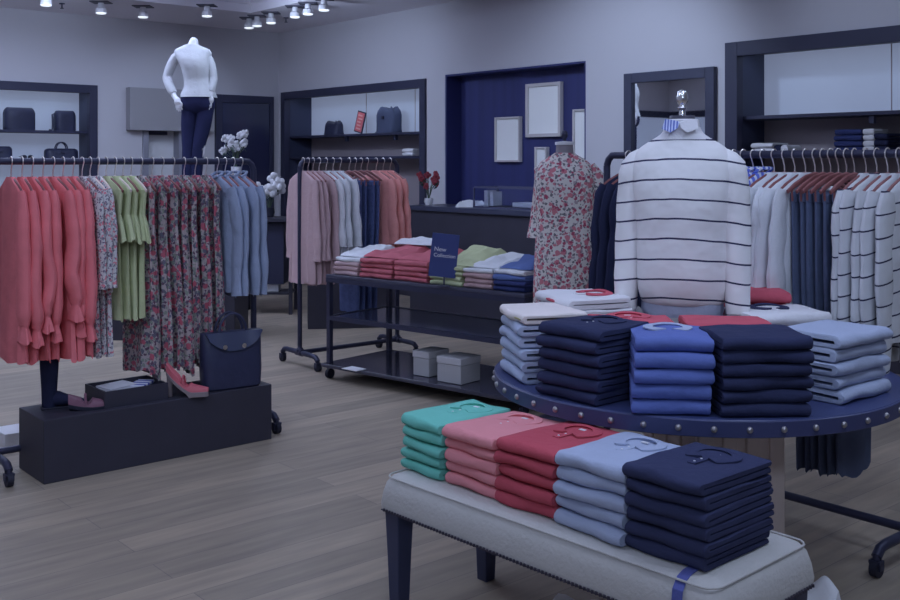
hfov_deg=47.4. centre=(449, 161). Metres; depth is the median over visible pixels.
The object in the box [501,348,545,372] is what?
shirt
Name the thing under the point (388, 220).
blouse
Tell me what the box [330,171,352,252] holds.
blouse
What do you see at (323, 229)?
cardigan
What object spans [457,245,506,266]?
blouse
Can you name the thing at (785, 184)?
clothes hanger
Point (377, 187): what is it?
jeans
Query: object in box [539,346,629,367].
shirt
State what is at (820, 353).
shirt
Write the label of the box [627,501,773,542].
shirt
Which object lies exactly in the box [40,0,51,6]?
ceiling spotlight
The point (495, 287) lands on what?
blouse
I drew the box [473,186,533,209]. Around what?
glass display case
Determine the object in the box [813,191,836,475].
trousers
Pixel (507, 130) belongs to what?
picture frame
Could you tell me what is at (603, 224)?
dress
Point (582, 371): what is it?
shirt
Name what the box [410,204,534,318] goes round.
counter
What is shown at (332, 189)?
cardigan
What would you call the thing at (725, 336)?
sweater
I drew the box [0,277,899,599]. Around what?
floor
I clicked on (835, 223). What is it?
striped sweater
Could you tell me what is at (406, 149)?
folded cloth
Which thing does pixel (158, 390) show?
shoe box
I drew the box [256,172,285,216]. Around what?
orchid arrangement
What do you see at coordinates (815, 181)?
clothes hanger
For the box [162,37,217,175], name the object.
mannequin
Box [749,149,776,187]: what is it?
clothes hanger
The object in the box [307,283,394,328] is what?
plinth
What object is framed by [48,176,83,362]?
dress
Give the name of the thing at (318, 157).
clothes hanger
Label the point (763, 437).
round table
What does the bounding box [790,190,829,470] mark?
trousers
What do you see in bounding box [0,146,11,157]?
duffel bag
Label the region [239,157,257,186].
clothes hanger
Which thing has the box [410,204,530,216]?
countertop
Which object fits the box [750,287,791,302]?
shirt
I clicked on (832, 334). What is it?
shirt
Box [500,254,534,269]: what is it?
blouse
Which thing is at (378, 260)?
blouse
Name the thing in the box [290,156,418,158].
shelf
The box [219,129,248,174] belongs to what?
orchid arrangement
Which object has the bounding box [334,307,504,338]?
shelf
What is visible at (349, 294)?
jeans
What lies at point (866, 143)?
folded cloth
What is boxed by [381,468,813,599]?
upholstered bench
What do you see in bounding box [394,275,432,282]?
blouse
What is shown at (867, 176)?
clothes hanger
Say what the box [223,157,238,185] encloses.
clothes hanger
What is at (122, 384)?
scarf
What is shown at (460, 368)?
gift box
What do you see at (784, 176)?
clothes hanger
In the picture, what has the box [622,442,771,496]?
shirt
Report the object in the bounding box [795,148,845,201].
clothes hanger
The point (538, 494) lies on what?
shirt
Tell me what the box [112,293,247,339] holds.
plinth
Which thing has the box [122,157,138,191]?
clothes hanger
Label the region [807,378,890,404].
shirt
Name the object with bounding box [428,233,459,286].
sign holder
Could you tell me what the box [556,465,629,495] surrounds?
shirt
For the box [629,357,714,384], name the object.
shirt
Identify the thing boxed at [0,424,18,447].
box
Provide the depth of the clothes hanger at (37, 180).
5.16 m
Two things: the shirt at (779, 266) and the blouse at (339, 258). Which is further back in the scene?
the blouse at (339, 258)
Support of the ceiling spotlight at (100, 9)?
attached to the ceiling
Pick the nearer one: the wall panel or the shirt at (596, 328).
the shirt at (596, 328)
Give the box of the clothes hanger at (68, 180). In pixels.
[62,156,76,189]
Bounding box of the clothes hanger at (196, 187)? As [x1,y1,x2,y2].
[183,157,198,190]
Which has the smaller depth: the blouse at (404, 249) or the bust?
the bust
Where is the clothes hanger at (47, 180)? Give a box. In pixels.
[42,156,53,189]
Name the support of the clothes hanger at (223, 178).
hanging from the clothes rack at (8, 476)
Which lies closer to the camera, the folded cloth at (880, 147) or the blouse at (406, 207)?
the folded cloth at (880, 147)
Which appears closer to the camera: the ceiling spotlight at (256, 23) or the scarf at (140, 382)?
the scarf at (140, 382)
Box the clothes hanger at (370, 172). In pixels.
[354,159,381,185]
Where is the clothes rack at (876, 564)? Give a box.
[603,149,899,577]
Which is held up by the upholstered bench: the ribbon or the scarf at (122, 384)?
the ribbon
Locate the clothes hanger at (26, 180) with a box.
[21,156,32,190]
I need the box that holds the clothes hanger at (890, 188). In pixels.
[887,178,899,191]
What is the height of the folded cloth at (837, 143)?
0.048 m
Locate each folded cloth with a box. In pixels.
[402,148,418,151]
[402,152,418,155]
[455,200,472,206]
[751,143,787,147]
[752,148,773,150]
[834,135,864,140]
[834,141,863,146]
[834,147,862,149]
[835,129,863,134]
[862,146,873,149]
[863,129,887,134]
[863,135,874,140]
[863,141,874,146]
[874,133,899,139]
[874,140,899,145]
[874,146,899,149]
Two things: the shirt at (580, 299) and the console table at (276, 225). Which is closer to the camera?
the shirt at (580, 299)
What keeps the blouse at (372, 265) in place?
on the blouse at (365, 269)
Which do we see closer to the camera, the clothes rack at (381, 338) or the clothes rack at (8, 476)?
the clothes rack at (8, 476)
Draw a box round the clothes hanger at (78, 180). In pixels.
[72,157,86,189]
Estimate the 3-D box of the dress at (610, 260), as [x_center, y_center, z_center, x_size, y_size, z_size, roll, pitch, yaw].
[0.969,0.380,5.016,0.594,0.671,0.072,0,0,-37]
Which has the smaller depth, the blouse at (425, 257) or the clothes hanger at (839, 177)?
the clothes hanger at (839, 177)
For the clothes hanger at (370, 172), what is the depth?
8.09 m
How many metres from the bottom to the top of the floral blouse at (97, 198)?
0.930 m
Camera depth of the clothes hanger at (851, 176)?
4.14 m
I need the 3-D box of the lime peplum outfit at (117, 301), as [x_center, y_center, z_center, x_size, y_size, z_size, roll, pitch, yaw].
[-1.836,0.455,5.464,0.478,0.760,0.090,0,0,43]
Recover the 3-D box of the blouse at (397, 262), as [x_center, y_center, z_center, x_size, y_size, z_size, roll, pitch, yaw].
[-0.145,0.682,7.021,0.301,0.037,0.385,0,0,41]
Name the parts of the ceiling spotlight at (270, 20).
mount plate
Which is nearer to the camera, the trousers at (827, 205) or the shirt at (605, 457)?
the shirt at (605, 457)
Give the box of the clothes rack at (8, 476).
[0,158,281,486]
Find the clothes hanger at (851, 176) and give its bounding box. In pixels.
[829,148,858,201]
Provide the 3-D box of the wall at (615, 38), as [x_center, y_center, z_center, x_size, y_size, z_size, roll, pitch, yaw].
[2.750,-0.100,8.547,0.700,3.300,16.400,0,0,-41]
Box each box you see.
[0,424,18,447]
[85,375,167,408]
[267,284,280,291]
[413,346,448,376]
[437,351,480,384]
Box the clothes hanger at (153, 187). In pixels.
[140,157,156,191]
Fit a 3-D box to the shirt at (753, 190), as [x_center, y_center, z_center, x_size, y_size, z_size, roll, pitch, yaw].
[1.421,0.380,4.488,0.598,0.670,0.076,0,0,-39]
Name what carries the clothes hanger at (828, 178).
hanging from the clothes rack at (876, 564)
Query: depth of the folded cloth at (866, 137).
7.70 m
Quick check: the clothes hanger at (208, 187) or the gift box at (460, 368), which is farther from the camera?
the gift box at (460, 368)
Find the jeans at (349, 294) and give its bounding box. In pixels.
[339,181,361,311]
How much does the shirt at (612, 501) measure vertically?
0.046 m
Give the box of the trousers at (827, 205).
[822,192,835,476]
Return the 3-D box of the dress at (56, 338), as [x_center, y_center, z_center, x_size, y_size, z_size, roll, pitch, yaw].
[-2.086,0.537,5.254,0.073,0.925,0.604,0,0,-37]
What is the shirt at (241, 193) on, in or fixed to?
hanging from the clothes hanger at (232, 179)
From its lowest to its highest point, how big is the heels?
0.186 m
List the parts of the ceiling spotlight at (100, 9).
mount plate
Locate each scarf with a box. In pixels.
[96,380,136,391]
[129,379,154,387]
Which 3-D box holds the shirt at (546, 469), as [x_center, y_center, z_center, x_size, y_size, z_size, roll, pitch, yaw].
[0.344,0.922,3.241,0.347,0.044,0.247,0,0,-42]
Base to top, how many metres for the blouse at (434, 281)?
0.034 m
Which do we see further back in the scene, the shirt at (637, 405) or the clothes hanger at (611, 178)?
the clothes hanger at (611, 178)
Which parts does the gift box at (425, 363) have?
lid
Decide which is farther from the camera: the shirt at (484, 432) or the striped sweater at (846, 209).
the striped sweater at (846, 209)
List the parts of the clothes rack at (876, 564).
post, rail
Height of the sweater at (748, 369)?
0.046 m
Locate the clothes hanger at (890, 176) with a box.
[872,147,899,191]
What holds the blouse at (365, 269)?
on the blouse at (362, 274)
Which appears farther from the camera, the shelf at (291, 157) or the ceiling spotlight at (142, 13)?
the shelf at (291, 157)
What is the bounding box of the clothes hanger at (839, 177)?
[819,148,849,200]
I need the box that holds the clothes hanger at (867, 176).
[850,147,879,190]
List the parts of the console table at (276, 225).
leg, leg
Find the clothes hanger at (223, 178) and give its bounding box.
[215,157,231,186]
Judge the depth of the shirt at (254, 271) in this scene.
5.77 m
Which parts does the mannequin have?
trouser leg, trouser leg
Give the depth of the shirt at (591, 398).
3.41 m
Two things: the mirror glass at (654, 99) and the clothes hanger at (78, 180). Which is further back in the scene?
the mirror glass at (654, 99)
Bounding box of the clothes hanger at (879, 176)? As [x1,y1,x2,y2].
[863,147,889,190]
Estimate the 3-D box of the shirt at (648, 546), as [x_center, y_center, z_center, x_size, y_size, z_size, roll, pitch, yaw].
[0.693,1.046,2.859,0.338,0.044,0.260,0,0,-42]
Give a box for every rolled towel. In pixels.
[774,145,781,150]
[781,145,800,149]
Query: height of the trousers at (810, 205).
1.162 m
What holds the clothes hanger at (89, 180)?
hanging from the clothes rack at (8, 476)
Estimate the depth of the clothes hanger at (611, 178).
5.03 m
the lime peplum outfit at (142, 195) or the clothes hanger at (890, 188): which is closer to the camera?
the clothes hanger at (890, 188)
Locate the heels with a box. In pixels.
[166,362,208,397]
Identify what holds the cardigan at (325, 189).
hanging from the clothes hanger
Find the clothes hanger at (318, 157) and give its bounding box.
[318,157,334,181]
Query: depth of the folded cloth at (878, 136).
7.65 m
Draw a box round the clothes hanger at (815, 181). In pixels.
[801,148,848,200]
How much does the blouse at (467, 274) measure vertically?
0.035 m
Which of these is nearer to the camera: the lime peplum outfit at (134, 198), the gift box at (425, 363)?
the lime peplum outfit at (134, 198)
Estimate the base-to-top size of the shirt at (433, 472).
0.040 m
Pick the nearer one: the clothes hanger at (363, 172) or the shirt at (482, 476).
the shirt at (482, 476)
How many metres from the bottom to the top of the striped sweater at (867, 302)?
0.795 m
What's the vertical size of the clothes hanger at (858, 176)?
0.189 m
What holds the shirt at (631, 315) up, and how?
on the shirt
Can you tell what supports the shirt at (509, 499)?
on the upholstered bench
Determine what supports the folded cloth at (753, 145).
on the folded cloth at (757, 149)
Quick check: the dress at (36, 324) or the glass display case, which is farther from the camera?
the glass display case
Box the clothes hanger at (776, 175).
[762,149,785,187]
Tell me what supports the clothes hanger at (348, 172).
hanging from the clothes rack at (381, 338)
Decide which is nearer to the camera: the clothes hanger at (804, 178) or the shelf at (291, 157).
the clothes hanger at (804, 178)
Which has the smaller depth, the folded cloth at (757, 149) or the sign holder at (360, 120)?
the folded cloth at (757, 149)
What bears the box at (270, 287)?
on the console table at (276, 225)
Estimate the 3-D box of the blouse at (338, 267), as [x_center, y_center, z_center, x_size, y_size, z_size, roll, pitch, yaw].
[-0.631,0.753,7.397,0.238,0.036,0.365,0,0,39]
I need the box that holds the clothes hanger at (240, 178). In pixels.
[231,157,249,186]
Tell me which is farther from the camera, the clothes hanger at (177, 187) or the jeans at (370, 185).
the jeans at (370, 185)
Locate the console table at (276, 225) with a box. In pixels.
[249,216,297,314]
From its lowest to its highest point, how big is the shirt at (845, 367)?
0.049 m
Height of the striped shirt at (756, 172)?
0.716 m
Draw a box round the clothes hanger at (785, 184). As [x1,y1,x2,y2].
[781,148,829,188]
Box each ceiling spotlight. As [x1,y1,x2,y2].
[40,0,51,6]
[89,1,112,14]
[132,5,153,18]
[196,4,217,17]
[239,17,253,28]
[247,15,266,26]
[261,11,280,23]
[285,5,304,18]
[298,2,317,15]
[315,0,333,11]
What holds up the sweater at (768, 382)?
on the sweater at (780, 395)
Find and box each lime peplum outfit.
[103,176,126,321]
[111,176,135,320]
[120,176,142,320]
[128,176,150,318]
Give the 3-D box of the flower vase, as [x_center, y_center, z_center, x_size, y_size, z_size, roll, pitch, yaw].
[-0.222,0.271,10.741,0.241,0.357,0.273,0,0,7]
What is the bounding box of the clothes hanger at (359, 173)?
[349,159,368,185]
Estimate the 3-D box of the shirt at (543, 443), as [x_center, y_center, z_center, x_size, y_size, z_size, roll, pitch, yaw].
[0.351,0.877,3.235,0.345,0.052,0.247,0,0,-41]
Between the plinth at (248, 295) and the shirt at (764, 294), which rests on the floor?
the plinth at (248, 295)
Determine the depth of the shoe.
5.12 m
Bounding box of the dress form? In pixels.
[527,131,602,421]
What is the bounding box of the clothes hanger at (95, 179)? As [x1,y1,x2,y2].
[89,157,104,188]
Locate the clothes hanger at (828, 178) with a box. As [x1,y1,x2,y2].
[810,148,850,201]
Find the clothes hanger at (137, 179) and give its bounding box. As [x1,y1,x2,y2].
[130,157,146,191]
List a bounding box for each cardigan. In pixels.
[286,171,321,285]
[304,171,326,284]
[312,171,330,284]
[317,171,339,284]
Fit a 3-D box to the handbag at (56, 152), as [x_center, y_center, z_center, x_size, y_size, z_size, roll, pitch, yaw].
[-4.636,-0.136,12.223,0.391,0.211,0.174,0,0,-41]
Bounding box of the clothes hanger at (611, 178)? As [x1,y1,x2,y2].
[603,150,630,184]
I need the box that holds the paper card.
[342,366,365,370]
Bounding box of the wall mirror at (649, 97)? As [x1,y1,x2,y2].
[624,66,716,151]
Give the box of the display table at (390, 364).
[321,273,532,412]
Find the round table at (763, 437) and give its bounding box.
[492,358,899,536]
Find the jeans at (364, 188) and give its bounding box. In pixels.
[357,180,366,309]
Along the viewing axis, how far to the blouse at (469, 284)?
6.51 m
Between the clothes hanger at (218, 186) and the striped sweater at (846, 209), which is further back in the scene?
the clothes hanger at (218, 186)
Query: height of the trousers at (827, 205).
1.163 m
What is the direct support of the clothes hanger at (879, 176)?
hanging from the clothes rack at (876, 564)
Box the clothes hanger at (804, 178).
[786,148,841,200]
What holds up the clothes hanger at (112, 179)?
hanging from the clothes rack at (8, 476)
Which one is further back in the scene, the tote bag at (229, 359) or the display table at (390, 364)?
the display table at (390, 364)
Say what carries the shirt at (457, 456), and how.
on the shirt at (482, 476)
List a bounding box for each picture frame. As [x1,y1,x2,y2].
[494,116,521,161]
[525,81,562,136]
[534,147,548,177]
[572,109,583,157]
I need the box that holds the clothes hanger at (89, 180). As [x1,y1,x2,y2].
[80,157,97,189]
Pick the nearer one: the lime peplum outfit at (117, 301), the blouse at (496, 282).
the lime peplum outfit at (117, 301)
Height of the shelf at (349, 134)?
0.030 m
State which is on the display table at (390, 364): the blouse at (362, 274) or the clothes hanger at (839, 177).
the blouse at (362, 274)
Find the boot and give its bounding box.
[39,359,83,409]
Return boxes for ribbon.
[671,566,698,599]
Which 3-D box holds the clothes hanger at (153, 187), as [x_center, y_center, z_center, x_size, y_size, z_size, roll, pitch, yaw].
[-1.687,0.066,5.595,0.018,0.189,0.408,0,0,-39]
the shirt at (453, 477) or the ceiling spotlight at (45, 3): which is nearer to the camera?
the shirt at (453, 477)
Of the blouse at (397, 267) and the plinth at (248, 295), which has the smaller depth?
the blouse at (397, 267)
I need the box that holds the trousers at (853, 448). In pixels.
[832,192,870,477]
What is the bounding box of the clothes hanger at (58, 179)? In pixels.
[51,156,68,189]
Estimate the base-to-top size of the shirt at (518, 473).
0.044 m
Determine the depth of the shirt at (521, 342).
3.70 m
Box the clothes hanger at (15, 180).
[10,156,22,190]
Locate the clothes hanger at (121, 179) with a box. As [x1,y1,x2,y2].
[114,157,131,191]
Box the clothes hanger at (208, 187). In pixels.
[194,157,210,190]
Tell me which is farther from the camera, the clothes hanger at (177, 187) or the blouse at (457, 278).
the blouse at (457, 278)
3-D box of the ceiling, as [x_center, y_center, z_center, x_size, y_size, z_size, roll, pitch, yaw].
[-0.336,-1.975,5.770,10.000,0.450,16.600,0,0,-41]
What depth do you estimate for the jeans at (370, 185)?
8.03 m
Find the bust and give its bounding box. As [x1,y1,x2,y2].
[614,89,751,322]
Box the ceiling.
[0,0,458,32]
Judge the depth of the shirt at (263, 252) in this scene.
5.80 m
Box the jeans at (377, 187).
[372,180,379,307]
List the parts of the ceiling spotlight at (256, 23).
mount plate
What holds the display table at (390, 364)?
on the floor
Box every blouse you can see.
[0,177,32,364]
[78,176,106,358]
[87,176,112,356]
[95,176,117,356]
[324,171,346,254]
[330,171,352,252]
[333,265,363,271]
[334,261,362,266]
[334,270,361,275]
[336,256,362,262]
[337,171,362,250]
[340,244,394,257]
[359,170,398,246]
[359,272,395,279]
[360,257,400,264]
[361,262,394,269]
[361,267,394,274]
[364,244,429,258]
[380,170,404,247]
[387,170,411,244]
[394,236,431,245]
[394,259,429,267]
[394,265,428,272]
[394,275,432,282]
[395,270,429,277]
[396,248,463,261]
[430,276,465,281]
[430,279,467,286]
[454,266,468,271]
[455,271,465,276]
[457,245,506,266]
[463,267,503,273]
[463,272,493,279]
[464,282,493,289]
[465,277,494,284]
[469,252,523,268]
[493,274,533,281]
[493,280,532,286]
[493,285,532,292]
[494,268,533,275]
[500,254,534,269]
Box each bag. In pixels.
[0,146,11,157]
[3,107,34,129]
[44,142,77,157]
[49,111,75,130]
[199,311,262,391]
[324,120,343,134]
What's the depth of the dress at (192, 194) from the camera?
5.62 m
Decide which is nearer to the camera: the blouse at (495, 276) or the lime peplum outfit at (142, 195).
the lime peplum outfit at (142, 195)
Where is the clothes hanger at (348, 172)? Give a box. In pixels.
[345,159,363,184]
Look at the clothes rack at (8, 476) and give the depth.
5.50 m
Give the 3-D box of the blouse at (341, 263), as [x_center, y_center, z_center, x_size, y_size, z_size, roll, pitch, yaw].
[-0.623,0.722,7.398,0.240,0.034,0.363,0,0,40]
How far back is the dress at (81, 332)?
5.12 m
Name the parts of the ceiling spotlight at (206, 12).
mount plate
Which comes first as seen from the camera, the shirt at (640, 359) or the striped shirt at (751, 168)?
the shirt at (640, 359)
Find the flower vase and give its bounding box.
[416,171,439,204]
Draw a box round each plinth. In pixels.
[19,380,271,484]
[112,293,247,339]
[248,295,249,309]
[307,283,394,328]
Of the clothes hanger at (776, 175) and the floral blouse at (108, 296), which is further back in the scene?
the floral blouse at (108, 296)
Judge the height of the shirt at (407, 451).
0.042 m
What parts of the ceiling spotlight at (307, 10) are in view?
mount plate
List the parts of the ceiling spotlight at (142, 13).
mount plate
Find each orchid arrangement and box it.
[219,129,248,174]
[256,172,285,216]
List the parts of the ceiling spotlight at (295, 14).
mount plate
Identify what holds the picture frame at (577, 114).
attached to the wall at (615, 38)
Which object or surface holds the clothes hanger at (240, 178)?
hanging from the clothes rack at (8, 476)
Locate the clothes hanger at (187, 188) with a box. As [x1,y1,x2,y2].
[172,157,189,190]
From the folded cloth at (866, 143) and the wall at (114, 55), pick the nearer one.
the folded cloth at (866, 143)
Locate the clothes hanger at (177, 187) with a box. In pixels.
[160,157,180,190]
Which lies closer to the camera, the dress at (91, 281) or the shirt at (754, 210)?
the shirt at (754, 210)
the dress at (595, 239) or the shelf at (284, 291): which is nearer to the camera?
the dress at (595, 239)
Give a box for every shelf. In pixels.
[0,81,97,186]
[0,129,86,133]
[249,288,295,294]
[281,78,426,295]
[290,131,418,138]
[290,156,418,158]
[321,350,511,401]
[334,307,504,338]
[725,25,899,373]
[743,110,899,120]
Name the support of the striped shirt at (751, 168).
hanging from the clothes hanger
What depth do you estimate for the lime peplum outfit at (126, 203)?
5.37 m
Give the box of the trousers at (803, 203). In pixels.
[799,190,836,472]
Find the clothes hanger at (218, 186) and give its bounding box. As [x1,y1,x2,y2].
[205,157,221,190]
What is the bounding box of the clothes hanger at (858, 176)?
[843,148,868,189]
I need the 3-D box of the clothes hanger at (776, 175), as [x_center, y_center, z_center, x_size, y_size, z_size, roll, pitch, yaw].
[1.452,0.036,4.452,0.408,0.189,0.018,0,0,-43]
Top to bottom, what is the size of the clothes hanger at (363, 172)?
0.230 m
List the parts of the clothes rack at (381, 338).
post, rail, post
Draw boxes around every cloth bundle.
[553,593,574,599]
[807,576,840,599]
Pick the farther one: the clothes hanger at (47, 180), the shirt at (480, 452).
the clothes hanger at (47, 180)
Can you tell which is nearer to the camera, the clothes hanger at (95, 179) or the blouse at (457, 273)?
the clothes hanger at (95, 179)
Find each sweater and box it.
[699,324,812,349]
[710,384,812,403]
[710,396,810,416]
[712,346,813,363]
[712,359,811,376]
[713,371,813,390]
[831,173,898,361]
[837,173,899,355]
[850,173,890,323]
[859,173,899,325]
[875,181,899,373]
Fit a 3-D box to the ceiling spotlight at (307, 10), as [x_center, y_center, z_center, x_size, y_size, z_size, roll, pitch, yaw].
[-1.562,-1.683,11.275,0.200,0.134,0.180,0,0,0]
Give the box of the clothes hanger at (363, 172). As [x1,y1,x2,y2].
[350,158,376,184]
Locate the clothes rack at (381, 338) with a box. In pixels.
[279,158,418,371]
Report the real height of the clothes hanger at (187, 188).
0.189 m
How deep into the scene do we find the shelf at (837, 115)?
8.11 m
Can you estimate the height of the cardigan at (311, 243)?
0.866 m
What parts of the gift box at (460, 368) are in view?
lid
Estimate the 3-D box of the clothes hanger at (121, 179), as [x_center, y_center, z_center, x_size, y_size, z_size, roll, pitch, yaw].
[-1.797,0.066,5.500,0.018,0.189,0.408,0,0,-42]
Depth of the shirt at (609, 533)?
2.92 m
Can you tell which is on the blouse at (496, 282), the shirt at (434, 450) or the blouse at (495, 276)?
the blouse at (495, 276)
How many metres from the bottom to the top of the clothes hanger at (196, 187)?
0.189 m
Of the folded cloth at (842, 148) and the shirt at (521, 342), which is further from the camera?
the folded cloth at (842, 148)
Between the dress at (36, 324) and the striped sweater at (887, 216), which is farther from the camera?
the dress at (36, 324)
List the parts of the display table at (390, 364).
leg, leg, shelf frame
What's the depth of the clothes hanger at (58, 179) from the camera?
5.24 m
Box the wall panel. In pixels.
[126,87,214,131]
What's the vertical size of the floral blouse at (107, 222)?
0.931 m
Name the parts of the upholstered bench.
leg, leg, nailhead trim, leg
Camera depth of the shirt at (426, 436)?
3.48 m
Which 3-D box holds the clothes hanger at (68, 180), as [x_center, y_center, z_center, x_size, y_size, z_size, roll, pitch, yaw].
[-2.008,0.066,5.319,0.018,0.189,0.408,0,0,-40]
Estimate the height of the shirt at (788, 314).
0.058 m
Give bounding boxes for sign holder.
[354,110,366,133]
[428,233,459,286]
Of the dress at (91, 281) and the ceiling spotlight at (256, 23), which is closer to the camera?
the dress at (91, 281)
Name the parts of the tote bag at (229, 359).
handle, handle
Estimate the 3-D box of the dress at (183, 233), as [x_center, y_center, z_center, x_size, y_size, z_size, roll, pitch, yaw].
[-1.539,0.620,5.712,0.108,1.091,0.472,0,0,-40]
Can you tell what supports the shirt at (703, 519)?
on the shirt at (761, 512)
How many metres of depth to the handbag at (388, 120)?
12.31 m
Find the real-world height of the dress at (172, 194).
1.070 m
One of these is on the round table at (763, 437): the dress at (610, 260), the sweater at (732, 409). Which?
the sweater at (732, 409)
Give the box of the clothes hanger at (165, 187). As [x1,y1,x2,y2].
[150,157,168,191]
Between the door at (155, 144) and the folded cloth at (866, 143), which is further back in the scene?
the door at (155, 144)
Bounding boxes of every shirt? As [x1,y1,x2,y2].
[211,171,242,297]
[222,171,249,295]
[227,170,260,295]
[234,170,268,294]
[401,399,510,434]
[401,446,447,468]
[401,457,451,480]
[402,425,446,446]
[403,435,448,458]
[442,411,561,449]
[445,437,496,461]
[445,447,501,475]
[445,471,496,498]
[446,460,503,485]
[493,449,558,478]
[494,475,558,506]
[495,489,561,518]
[496,421,619,464]
[499,325,541,347]
[499,463,559,490]
[500,302,587,324]
[500,336,540,360]
[500,359,540,384]
[501,315,543,336]
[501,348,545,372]
[535,289,630,309]
[535,382,628,406]
[536,333,630,354]
[537,370,628,393]
[538,315,648,342]
[538,357,629,380]
[539,301,631,314]
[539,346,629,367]
[553,479,628,513]
[554,507,628,546]
[555,432,679,483]
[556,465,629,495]
[556,495,631,528]
[588,311,674,322]
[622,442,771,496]
[625,487,772,528]
[625,517,773,558]
[625,531,769,571]
[626,474,771,511]
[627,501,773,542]
[629,341,715,368]
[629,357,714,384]
[629,372,711,399]
[629,387,710,414]
[630,322,713,352]
[678,315,770,325]
[722,303,831,324]
[723,303,785,313]
[747,166,761,176]
[749,166,772,185]
[750,172,776,236]
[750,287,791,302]
[751,172,786,286]
[752,172,801,287]
[766,172,832,303]
[788,319,893,348]
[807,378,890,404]
[809,366,885,389]
[810,340,886,362]
[810,353,890,376]
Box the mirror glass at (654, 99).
[633,78,704,150]
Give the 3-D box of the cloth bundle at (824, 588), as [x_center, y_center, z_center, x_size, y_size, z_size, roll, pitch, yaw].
[1.246,1.479,3.454,0.181,0.139,0.146,0,0,-43]
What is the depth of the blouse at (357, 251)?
7.39 m
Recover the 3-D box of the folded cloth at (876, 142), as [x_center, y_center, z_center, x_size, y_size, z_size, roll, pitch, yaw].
[3.301,-0.144,7.716,0.250,0.050,0.113,0,0,-41]
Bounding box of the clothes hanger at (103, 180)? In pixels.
[97,157,109,188]
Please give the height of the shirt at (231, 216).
0.716 m
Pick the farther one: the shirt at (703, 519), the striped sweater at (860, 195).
the striped sweater at (860, 195)
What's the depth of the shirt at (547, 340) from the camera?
3.41 m
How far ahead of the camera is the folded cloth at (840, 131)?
7.81 m
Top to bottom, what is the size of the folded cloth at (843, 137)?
0.049 m
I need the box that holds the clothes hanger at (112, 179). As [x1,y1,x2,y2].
[105,157,123,192]
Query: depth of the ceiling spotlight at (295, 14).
11.46 m
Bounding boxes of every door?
[142,130,181,175]
[215,94,273,206]
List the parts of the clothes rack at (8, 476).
rail, post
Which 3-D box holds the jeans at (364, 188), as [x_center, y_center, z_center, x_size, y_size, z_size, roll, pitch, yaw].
[-0.750,0.666,8.092,0.049,1.042,0.338,0,0,-36]
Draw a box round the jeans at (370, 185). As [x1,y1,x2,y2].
[364,180,374,308]
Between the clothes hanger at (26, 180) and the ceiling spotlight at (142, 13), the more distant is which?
the ceiling spotlight at (142, 13)
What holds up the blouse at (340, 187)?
hanging from the clothes hanger
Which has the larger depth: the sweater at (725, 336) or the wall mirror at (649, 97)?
the wall mirror at (649, 97)
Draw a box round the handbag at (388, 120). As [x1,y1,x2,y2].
[375,106,401,132]
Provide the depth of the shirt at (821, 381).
3.44 m
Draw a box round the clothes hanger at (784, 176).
[768,148,796,187]
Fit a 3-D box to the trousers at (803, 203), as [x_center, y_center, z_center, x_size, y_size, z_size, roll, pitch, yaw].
[1.568,0.703,4.318,0.338,1.163,0.047,0,0,-40]
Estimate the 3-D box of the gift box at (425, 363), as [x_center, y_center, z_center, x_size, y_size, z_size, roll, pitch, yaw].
[-0.130,1.351,6.940,0.148,0.165,0.208,0,0,40]
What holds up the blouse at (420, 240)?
on the blouse at (404, 249)
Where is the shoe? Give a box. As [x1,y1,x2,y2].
[68,393,103,410]
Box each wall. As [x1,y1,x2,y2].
[0,7,278,215]
[279,0,899,322]
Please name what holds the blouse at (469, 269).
on the blouse at (467, 274)
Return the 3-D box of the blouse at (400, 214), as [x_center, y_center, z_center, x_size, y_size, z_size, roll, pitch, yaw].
[-0.539,0.403,8.262,0.074,0.670,0.578,0,0,-39]
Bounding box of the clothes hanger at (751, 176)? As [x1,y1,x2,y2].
[748,149,765,178]
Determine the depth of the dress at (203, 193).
5.67 m
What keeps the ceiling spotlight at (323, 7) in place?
attached to the ceiling
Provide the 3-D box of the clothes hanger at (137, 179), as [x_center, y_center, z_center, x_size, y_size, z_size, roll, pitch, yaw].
[-1.730,0.066,5.558,0.018,0.189,0.408,0,0,-40]
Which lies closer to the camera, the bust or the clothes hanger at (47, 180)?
the bust
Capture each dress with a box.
[16,177,44,364]
[27,177,57,362]
[38,177,62,361]
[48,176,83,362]
[58,176,86,361]
[68,176,97,358]
[123,176,160,380]
[146,176,172,367]
[157,175,184,371]
[168,175,194,376]
[179,175,202,363]
[190,175,212,366]
[201,175,225,331]
[588,176,617,288]
[595,181,617,288]
[604,184,640,307]
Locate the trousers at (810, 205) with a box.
[805,191,828,470]
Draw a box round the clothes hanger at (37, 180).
[31,156,44,190]
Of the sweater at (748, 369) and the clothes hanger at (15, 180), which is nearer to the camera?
the sweater at (748, 369)
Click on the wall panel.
(150, 109)

